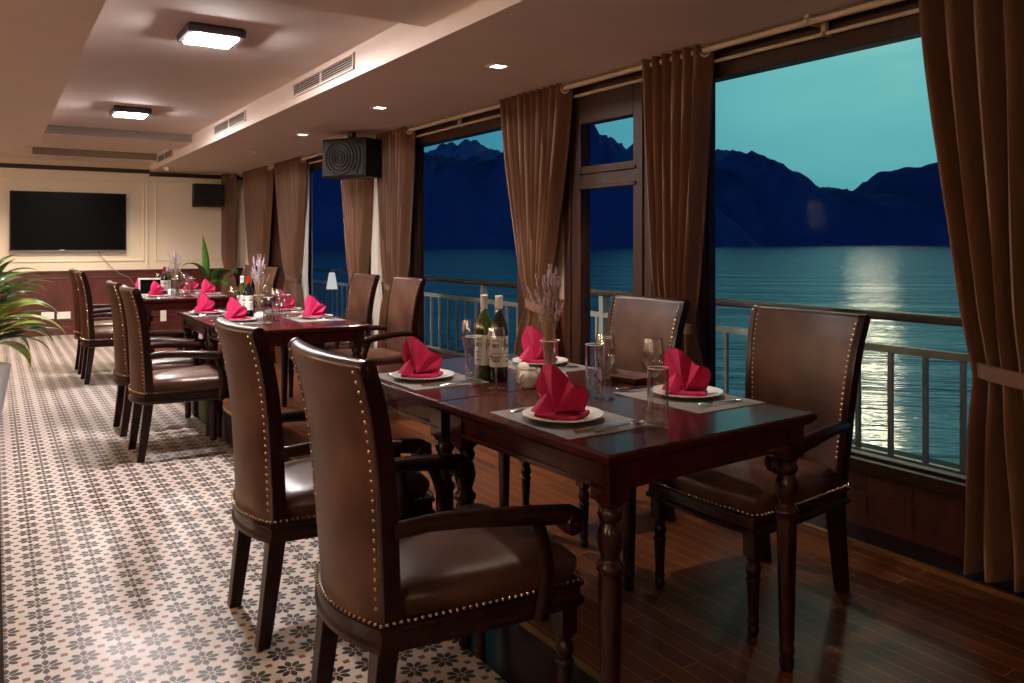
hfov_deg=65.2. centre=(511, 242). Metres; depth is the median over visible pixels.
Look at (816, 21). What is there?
curtain rod
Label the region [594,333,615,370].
bowl
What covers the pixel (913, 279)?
sea
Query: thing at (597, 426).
knife
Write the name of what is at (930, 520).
wall panel
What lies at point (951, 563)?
trim
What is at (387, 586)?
armchair
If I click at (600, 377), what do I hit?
tumbler
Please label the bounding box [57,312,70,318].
wall socket
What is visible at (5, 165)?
trim
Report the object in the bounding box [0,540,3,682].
trim
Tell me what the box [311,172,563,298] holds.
wall
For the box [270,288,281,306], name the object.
bowl
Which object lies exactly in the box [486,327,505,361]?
bowl
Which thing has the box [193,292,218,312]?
folded napkin
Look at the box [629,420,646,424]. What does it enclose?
bowl
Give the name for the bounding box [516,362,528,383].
salt shaker
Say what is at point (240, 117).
ceiling vent
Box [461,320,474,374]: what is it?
wine glass
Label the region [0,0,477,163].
ceiling
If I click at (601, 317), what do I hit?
balcony railing
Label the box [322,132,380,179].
wall speaker
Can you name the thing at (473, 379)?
bowl
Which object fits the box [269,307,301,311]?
plate
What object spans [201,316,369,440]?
dining table
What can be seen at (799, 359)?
armchair
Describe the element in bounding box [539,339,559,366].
glass vase
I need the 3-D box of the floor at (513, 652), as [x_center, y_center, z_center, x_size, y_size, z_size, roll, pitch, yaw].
[-1.317,1.354,4.630,0.235,0.060,17.200,0,0,-33]
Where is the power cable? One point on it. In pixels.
(98, 251)
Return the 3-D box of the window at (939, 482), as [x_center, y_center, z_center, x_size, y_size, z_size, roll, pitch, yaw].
[1.670,-0.009,3.749,0.135,2.175,2.270,0,0,-33]
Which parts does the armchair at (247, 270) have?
backrest, post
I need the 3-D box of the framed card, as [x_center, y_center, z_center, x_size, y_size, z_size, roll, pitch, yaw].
[-3.614,0.436,8.025,0.230,0.175,0.082,0,0,-13]
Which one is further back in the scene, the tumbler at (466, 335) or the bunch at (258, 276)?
the bunch at (258, 276)
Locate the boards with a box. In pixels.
[154,329,1023,682]
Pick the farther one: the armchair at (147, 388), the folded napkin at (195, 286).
the folded napkin at (195, 286)
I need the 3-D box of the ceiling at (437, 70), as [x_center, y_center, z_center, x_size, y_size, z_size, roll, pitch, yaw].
[-0.140,-1.196,5.394,1.620,0.200,17.200,0,0,-33]
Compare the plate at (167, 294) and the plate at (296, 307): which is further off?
the plate at (167, 294)
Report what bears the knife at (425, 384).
on the placemat at (414, 385)
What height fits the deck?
0.060 m
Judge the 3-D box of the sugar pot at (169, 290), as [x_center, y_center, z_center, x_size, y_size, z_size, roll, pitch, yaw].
[-3.358,0.488,7.912,0.080,0.072,0.104,0,0,-3]
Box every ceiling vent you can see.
[157,149,172,162]
[213,109,245,135]
[292,52,354,97]
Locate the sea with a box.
[313,246,971,463]
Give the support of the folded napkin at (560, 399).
on the plate at (595, 413)
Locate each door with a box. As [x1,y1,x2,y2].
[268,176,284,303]
[564,70,653,366]
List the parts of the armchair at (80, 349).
backrest, seat rail, leg, leg, armrest, seat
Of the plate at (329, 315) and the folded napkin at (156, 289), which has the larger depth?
the folded napkin at (156, 289)
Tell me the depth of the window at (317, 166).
10.49 m
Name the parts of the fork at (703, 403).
handle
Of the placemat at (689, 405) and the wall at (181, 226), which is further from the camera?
the wall at (181, 226)
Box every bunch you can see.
[168,251,182,292]
[251,254,269,311]
[527,264,564,363]
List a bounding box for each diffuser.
[114,112,146,118]
[184,33,238,48]
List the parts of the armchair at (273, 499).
leg, backrest, post, leg, armrest, seat rail, armrest, seat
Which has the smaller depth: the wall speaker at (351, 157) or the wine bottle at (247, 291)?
the wine bottle at (247, 291)
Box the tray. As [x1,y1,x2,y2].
[594,369,658,384]
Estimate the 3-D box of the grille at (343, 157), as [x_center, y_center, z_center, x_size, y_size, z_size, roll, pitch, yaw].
[-1.644,-0.831,7.782,0.500,0.356,0.012,0,0,26]
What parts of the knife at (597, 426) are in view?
handle, blade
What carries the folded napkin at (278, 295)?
on the plate at (296, 307)
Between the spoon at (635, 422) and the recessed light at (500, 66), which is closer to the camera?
the spoon at (635, 422)
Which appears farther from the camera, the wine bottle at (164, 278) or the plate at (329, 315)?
the wine bottle at (164, 278)
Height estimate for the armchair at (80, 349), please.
1.056 m
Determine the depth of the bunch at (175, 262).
8.04 m
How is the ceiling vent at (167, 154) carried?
in the ceiling at (437, 70)
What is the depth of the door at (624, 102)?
5.48 m
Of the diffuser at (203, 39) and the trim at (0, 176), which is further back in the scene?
the trim at (0, 176)
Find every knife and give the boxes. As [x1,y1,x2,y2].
[421,380,466,385]
[572,421,628,431]
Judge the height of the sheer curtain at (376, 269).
2.403 m
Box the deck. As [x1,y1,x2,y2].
[425,342,959,469]
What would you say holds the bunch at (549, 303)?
in the glass vase
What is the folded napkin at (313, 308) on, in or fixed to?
on the plate at (329, 315)
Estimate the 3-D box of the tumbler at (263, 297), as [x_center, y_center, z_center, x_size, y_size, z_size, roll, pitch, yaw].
[-1.579,0.437,5.175,0.062,0.174,0.061,0,0,28]
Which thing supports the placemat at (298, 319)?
on the dining table at (279, 333)
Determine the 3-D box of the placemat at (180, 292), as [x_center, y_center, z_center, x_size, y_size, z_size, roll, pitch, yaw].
[-3.435,0.523,8.547,0.307,0.003,0.409,0,0,-33]
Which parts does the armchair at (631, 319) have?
leg, leg, post, backrest, leg, post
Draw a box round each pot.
[0,361,11,415]
[168,289,175,295]
[254,312,265,320]
[518,367,538,387]
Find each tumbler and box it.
[263,297,272,323]
[281,294,290,316]
[465,335,480,380]
[585,343,602,394]
[596,336,611,384]
[647,366,668,430]
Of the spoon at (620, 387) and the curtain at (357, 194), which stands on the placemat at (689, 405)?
the spoon at (620, 387)
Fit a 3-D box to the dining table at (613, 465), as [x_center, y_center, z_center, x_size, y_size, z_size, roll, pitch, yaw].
[0.349,0.924,2.555,0.864,0.800,0.830,0,0,-35]
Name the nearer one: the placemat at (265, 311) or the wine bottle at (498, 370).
the wine bottle at (498, 370)
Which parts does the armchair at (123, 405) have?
backrest, leg, seat rail, post, leg, armrest, seat, armrest, leg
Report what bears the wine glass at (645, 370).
on the dining table at (613, 465)
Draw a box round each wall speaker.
[192,183,223,206]
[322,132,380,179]
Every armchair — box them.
[68,268,112,374]
[74,270,155,384]
[105,280,204,436]
[119,284,229,462]
[198,265,258,338]
[213,315,434,651]
[215,266,280,365]
[288,273,379,397]
[288,337,584,682]
[329,276,425,365]
[519,294,689,547]
[646,305,870,636]
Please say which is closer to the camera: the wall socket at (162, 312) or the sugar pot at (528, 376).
the sugar pot at (528, 376)
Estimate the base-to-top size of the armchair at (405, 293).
1.056 m
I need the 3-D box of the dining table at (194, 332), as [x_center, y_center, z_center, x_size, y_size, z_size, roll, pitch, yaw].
[-3.725,0.924,8.619,0.864,0.800,0.830,0,0,-33]
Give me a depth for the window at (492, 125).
7.63 m
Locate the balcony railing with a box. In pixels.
[313,267,969,475]
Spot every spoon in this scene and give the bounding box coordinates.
[439,378,482,385]
[594,420,646,431]
[615,385,655,389]
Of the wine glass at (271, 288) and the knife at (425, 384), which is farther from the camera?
the wine glass at (271, 288)
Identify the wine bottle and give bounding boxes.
[161,267,167,293]
[166,267,170,289]
[237,276,244,305]
[243,276,252,316]
[475,295,491,379]
[490,295,507,382]
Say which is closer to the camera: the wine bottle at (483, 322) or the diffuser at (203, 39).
the wine bottle at (483, 322)
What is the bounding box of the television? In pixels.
[10,190,125,251]
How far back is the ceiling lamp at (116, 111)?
7.64 m
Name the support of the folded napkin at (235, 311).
on the plate at (252, 318)
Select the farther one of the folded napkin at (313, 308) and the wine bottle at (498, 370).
the folded napkin at (313, 308)
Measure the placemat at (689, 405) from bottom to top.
0.003 m
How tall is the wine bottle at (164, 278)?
0.287 m
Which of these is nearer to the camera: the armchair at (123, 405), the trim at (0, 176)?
the armchair at (123, 405)
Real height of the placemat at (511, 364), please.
0.003 m
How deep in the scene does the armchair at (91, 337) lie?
7.51 m
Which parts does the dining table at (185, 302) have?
leg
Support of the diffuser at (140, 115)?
attached to the ceiling lamp at (116, 111)
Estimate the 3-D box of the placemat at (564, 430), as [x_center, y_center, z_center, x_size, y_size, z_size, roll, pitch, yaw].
[0.170,0.523,2.381,0.306,0.003,0.409,0,0,-33]
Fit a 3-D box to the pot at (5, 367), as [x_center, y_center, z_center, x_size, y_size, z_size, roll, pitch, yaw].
[-4.024,1.124,6.031,0.430,0.400,0.430,0,0,-33]
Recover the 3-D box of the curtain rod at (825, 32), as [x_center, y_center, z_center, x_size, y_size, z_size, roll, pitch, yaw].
[-0.803,-1.048,7.455,0.086,0.097,12.580,0,0,-33]
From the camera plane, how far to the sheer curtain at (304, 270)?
10.24 m
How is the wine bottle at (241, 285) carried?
on the dining table at (189, 324)
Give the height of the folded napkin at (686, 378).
0.152 m
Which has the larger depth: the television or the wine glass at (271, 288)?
the television
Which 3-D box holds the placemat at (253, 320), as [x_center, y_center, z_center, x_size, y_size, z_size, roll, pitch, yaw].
[-1.805,0.523,5.330,0.306,0.003,0.409,0,0,-33]
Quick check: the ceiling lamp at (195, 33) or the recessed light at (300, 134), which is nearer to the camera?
the ceiling lamp at (195, 33)
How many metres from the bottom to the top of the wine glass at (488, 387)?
0.219 m
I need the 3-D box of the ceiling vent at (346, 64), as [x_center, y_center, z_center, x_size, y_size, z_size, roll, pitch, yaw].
[-1.392,-1.206,5.821,0.014,0.110,1.280,0,0,-33]
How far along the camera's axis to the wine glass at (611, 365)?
2.68 m
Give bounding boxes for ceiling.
[0,0,105,150]
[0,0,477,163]
[150,0,874,174]
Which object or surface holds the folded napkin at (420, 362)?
on the plate at (446, 373)
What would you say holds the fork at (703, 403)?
on the placemat at (689, 405)
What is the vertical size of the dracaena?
1.309 m
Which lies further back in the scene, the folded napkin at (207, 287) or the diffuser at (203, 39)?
the folded napkin at (207, 287)
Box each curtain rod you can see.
[239,0,903,176]
[308,8,918,164]
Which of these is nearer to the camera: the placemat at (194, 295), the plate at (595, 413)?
the plate at (595, 413)
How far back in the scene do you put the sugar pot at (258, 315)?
5.34 m
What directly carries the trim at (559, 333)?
attached to the wall at (560, 252)
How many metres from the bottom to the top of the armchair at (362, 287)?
1.056 m
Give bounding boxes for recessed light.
[295,133,310,135]
[370,105,389,109]
[485,63,511,69]
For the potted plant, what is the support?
on the boards
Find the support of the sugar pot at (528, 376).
on the dining table at (421, 406)
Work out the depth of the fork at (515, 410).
2.47 m
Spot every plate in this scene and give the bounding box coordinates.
[144,294,170,296]
[189,310,223,314]
[229,317,255,321]
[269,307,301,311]
[298,314,332,318]
[391,369,453,380]
[512,356,567,365]
[522,406,603,422]
[651,384,723,398]
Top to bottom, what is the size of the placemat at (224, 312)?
0.003 m
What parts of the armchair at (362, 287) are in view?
leg, seat, post, backrest, post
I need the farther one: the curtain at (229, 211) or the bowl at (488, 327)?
the curtain at (229, 211)
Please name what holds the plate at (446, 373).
on the placemat at (414, 385)
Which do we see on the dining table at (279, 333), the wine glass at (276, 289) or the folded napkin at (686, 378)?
the wine glass at (276, 289)
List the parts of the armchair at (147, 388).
backrest, leg, post, leg, seat rail, armrest, armrest, seat, leg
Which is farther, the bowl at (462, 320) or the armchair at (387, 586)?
the bowl at (462, 320)
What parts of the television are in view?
trim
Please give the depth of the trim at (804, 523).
3.27 m
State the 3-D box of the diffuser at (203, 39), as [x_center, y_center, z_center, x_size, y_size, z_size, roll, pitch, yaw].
[-1.838,-1.234,4.887,0.268,0.009,0.268,0,0,-33]
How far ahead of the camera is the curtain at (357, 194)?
8.47 m
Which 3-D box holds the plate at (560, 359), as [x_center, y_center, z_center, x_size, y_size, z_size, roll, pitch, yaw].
[0.121,0.511,3.446,0.243,0.020,0.243,0,0,-33]
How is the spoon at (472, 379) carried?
on the placemat at (414, 385)
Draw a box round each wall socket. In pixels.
[41,312,53,318]
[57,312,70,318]
[160,310,165,320]
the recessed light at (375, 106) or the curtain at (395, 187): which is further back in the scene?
the curtain at (395, 187)
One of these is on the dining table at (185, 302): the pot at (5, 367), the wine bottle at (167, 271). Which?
the wine bottle at (167, 271)
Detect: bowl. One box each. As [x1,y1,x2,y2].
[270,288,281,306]
[275,289,286,307]
[461,320,474,350]
[469,378,482,381]
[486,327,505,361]
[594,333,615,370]
[615,386,628,389]
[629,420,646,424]
[641,338,664,376]
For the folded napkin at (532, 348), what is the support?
on the plate at (560, 359)
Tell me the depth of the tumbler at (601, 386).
2.77 m
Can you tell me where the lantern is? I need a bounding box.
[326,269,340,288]
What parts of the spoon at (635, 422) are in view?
handle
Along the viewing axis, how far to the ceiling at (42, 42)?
4.70 m
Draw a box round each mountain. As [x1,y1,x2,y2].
[313,125,760,245]
[715,150,949,245]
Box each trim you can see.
[0,163,242,179]
[0,176,143,262]
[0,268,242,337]
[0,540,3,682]
[32,125,191,159]
[146,175,147,268]
[155,182,221,260]
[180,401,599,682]
[223,407,599,681]
[300,274,563,356]
[801,522,1023,600]
[805,514,1023,596]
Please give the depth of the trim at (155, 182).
12.20 m
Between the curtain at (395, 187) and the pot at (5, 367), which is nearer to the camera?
the pot at (5, 367)
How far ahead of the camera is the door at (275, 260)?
11.45 m
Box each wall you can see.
[0,157,244,271]
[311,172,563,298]
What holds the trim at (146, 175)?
attached to the wall at (181, 226)
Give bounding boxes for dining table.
[143,293,236,330]
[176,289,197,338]
[177,308,314,436]
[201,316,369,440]
[377,353,601,556]
[438,380,816,682]
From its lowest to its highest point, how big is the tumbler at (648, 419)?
0.174 m
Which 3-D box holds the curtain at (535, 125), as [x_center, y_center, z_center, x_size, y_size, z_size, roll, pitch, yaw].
[0.164,0.106,5.788,0.120,2.412,0.773,0,0,-33]
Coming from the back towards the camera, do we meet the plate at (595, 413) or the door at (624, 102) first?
the door at (624, 102)
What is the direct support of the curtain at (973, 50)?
hanging from the curtain rod at (816, 21)
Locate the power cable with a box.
[98,251,133,284]
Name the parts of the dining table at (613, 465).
leg, leg, leg, leg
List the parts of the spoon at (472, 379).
handle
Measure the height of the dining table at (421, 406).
0.800 m
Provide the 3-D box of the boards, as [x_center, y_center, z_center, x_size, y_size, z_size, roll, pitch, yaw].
[-0.509,1.354,5.154,1.640,0.060,17.200,0,0,-33]
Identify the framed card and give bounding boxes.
[138,278,160,295]
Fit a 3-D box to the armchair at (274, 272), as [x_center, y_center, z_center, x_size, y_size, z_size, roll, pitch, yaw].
[-2.942,0.796,8.821,0.703,1.056,0.658,0,0,-33]
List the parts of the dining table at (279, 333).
leg, leg, leg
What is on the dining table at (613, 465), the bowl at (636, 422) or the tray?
the tray
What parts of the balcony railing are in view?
post, post, handrail, rail, rail, post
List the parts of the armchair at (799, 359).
leg, seat rail, seat, post, leg, leg, backrest, armrest, leg, post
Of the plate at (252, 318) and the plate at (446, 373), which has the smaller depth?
the plate at (446, 373)
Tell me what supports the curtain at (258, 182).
hanging from the curtain rod at (816, 21)
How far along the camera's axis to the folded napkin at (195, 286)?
8.55 m
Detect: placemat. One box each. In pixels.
[142,296,180,298]
[177,291,199,293]
[183,311,226,316]
[187,294,227,296]
[210,319,271,324]
[256,309,303,313]
[283,317,343,322]
[378,368,489,390]
[489,406,654,439]
[508,359,595,372]
[613,388,765,413]
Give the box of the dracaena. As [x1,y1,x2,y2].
[0,254,64,415]
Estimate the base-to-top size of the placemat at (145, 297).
0.003 m
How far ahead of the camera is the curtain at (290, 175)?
10.31 m
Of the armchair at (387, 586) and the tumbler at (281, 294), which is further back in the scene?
the tumbler at (281, 294)
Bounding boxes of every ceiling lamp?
[109,105,151,118]
[176,21,245,48]
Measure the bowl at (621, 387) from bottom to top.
0.009 m
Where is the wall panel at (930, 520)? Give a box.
[824,472,965,558]
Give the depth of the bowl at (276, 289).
5.30 m
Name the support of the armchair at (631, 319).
on the boards
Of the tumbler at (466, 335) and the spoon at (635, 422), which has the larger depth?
the tumbler at (466, 335)
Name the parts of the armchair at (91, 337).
backrest, leg, post, leg, armrest, seat rail, armrest, seat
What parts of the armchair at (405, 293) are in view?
seat, armrest, armrest, post, backrest, post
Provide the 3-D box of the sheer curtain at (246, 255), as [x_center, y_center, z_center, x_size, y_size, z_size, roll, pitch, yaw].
[-4.121,0.111,12.543,0.040,2.403,0.515,0,0,-33]
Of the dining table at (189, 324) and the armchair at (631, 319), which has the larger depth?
the dining table at (189, 324)
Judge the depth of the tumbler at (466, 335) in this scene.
3.01 m
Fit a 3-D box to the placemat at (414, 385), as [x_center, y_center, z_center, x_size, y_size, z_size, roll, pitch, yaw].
[-0.324,0.523,3.091,0.307,0.003,0.409,0,0,-33]
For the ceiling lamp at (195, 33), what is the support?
attached to the ceiling at (132, 55)
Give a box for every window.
[308,156,321,294]
[410,108,524,358]
[696,0,965,501]
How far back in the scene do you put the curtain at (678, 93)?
4.53 m
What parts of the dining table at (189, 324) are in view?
leg, leg, leg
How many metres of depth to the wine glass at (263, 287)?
5.82 m
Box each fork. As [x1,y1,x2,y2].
[509,407,528,411]
[694,399,740,404]
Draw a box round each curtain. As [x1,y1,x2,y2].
[221,173,236,308]
[243,166,273,308]
[245,224,248,264]
[274,156,307,309]
[301,159,309,302]
[341,178,373,347]
[371,178,382,347]
[375,126,415,347]
[500,83,572,356]
[642,44,713,365]
[918,0,1023,592]
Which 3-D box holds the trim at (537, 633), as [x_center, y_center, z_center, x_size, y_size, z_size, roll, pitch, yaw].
[-1.208,1.352,4.701,0.025,0.064,17.200,0,0,-33]
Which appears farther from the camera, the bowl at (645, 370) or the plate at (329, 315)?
the plate at (329, 315)
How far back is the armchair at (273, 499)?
2.64 m
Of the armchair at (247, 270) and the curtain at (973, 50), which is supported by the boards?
the armchair at (247, 270)
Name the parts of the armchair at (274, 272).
armrest, backrest, leg, post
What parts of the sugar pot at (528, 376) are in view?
handle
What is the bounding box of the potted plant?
[182,234,240,338]
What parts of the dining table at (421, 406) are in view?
leg, leg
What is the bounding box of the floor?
[0,334,506,682]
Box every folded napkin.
[147,280,166,295]
[183,276,199,289]
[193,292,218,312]
[199,279,216,293]
[224,297,250,319]
[273,290,296,309]
[301,295,327,316]
[398,336,442,377]
[518,326,557,363]
[530,363,589,420]
[661,348,710,395]
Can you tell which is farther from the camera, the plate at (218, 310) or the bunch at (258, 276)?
the plate at (218, 310)
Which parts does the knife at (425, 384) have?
handle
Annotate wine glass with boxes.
[263,287,272,314]
[270,288,281,320]
[275,289,286,321]
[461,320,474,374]
[486,327,505,389]
[594,333,615,400]
[641,338,664,408]
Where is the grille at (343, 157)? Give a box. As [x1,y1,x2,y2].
[322,138,363,176]
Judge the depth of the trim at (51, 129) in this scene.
9.42 m
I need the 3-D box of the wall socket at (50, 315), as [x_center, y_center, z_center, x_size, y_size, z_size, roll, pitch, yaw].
[-6.611,1.034,11.391,0.160,0.100,0.012,0,0,-33]
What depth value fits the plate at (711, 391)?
2.70 m
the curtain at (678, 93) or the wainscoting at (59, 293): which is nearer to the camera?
the curtain at (678, 93)
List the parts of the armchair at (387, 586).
post, leg, backrest, post, leg, armrest, seat rail, leg, seat, armrest, leg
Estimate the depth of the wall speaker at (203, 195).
12.30 m

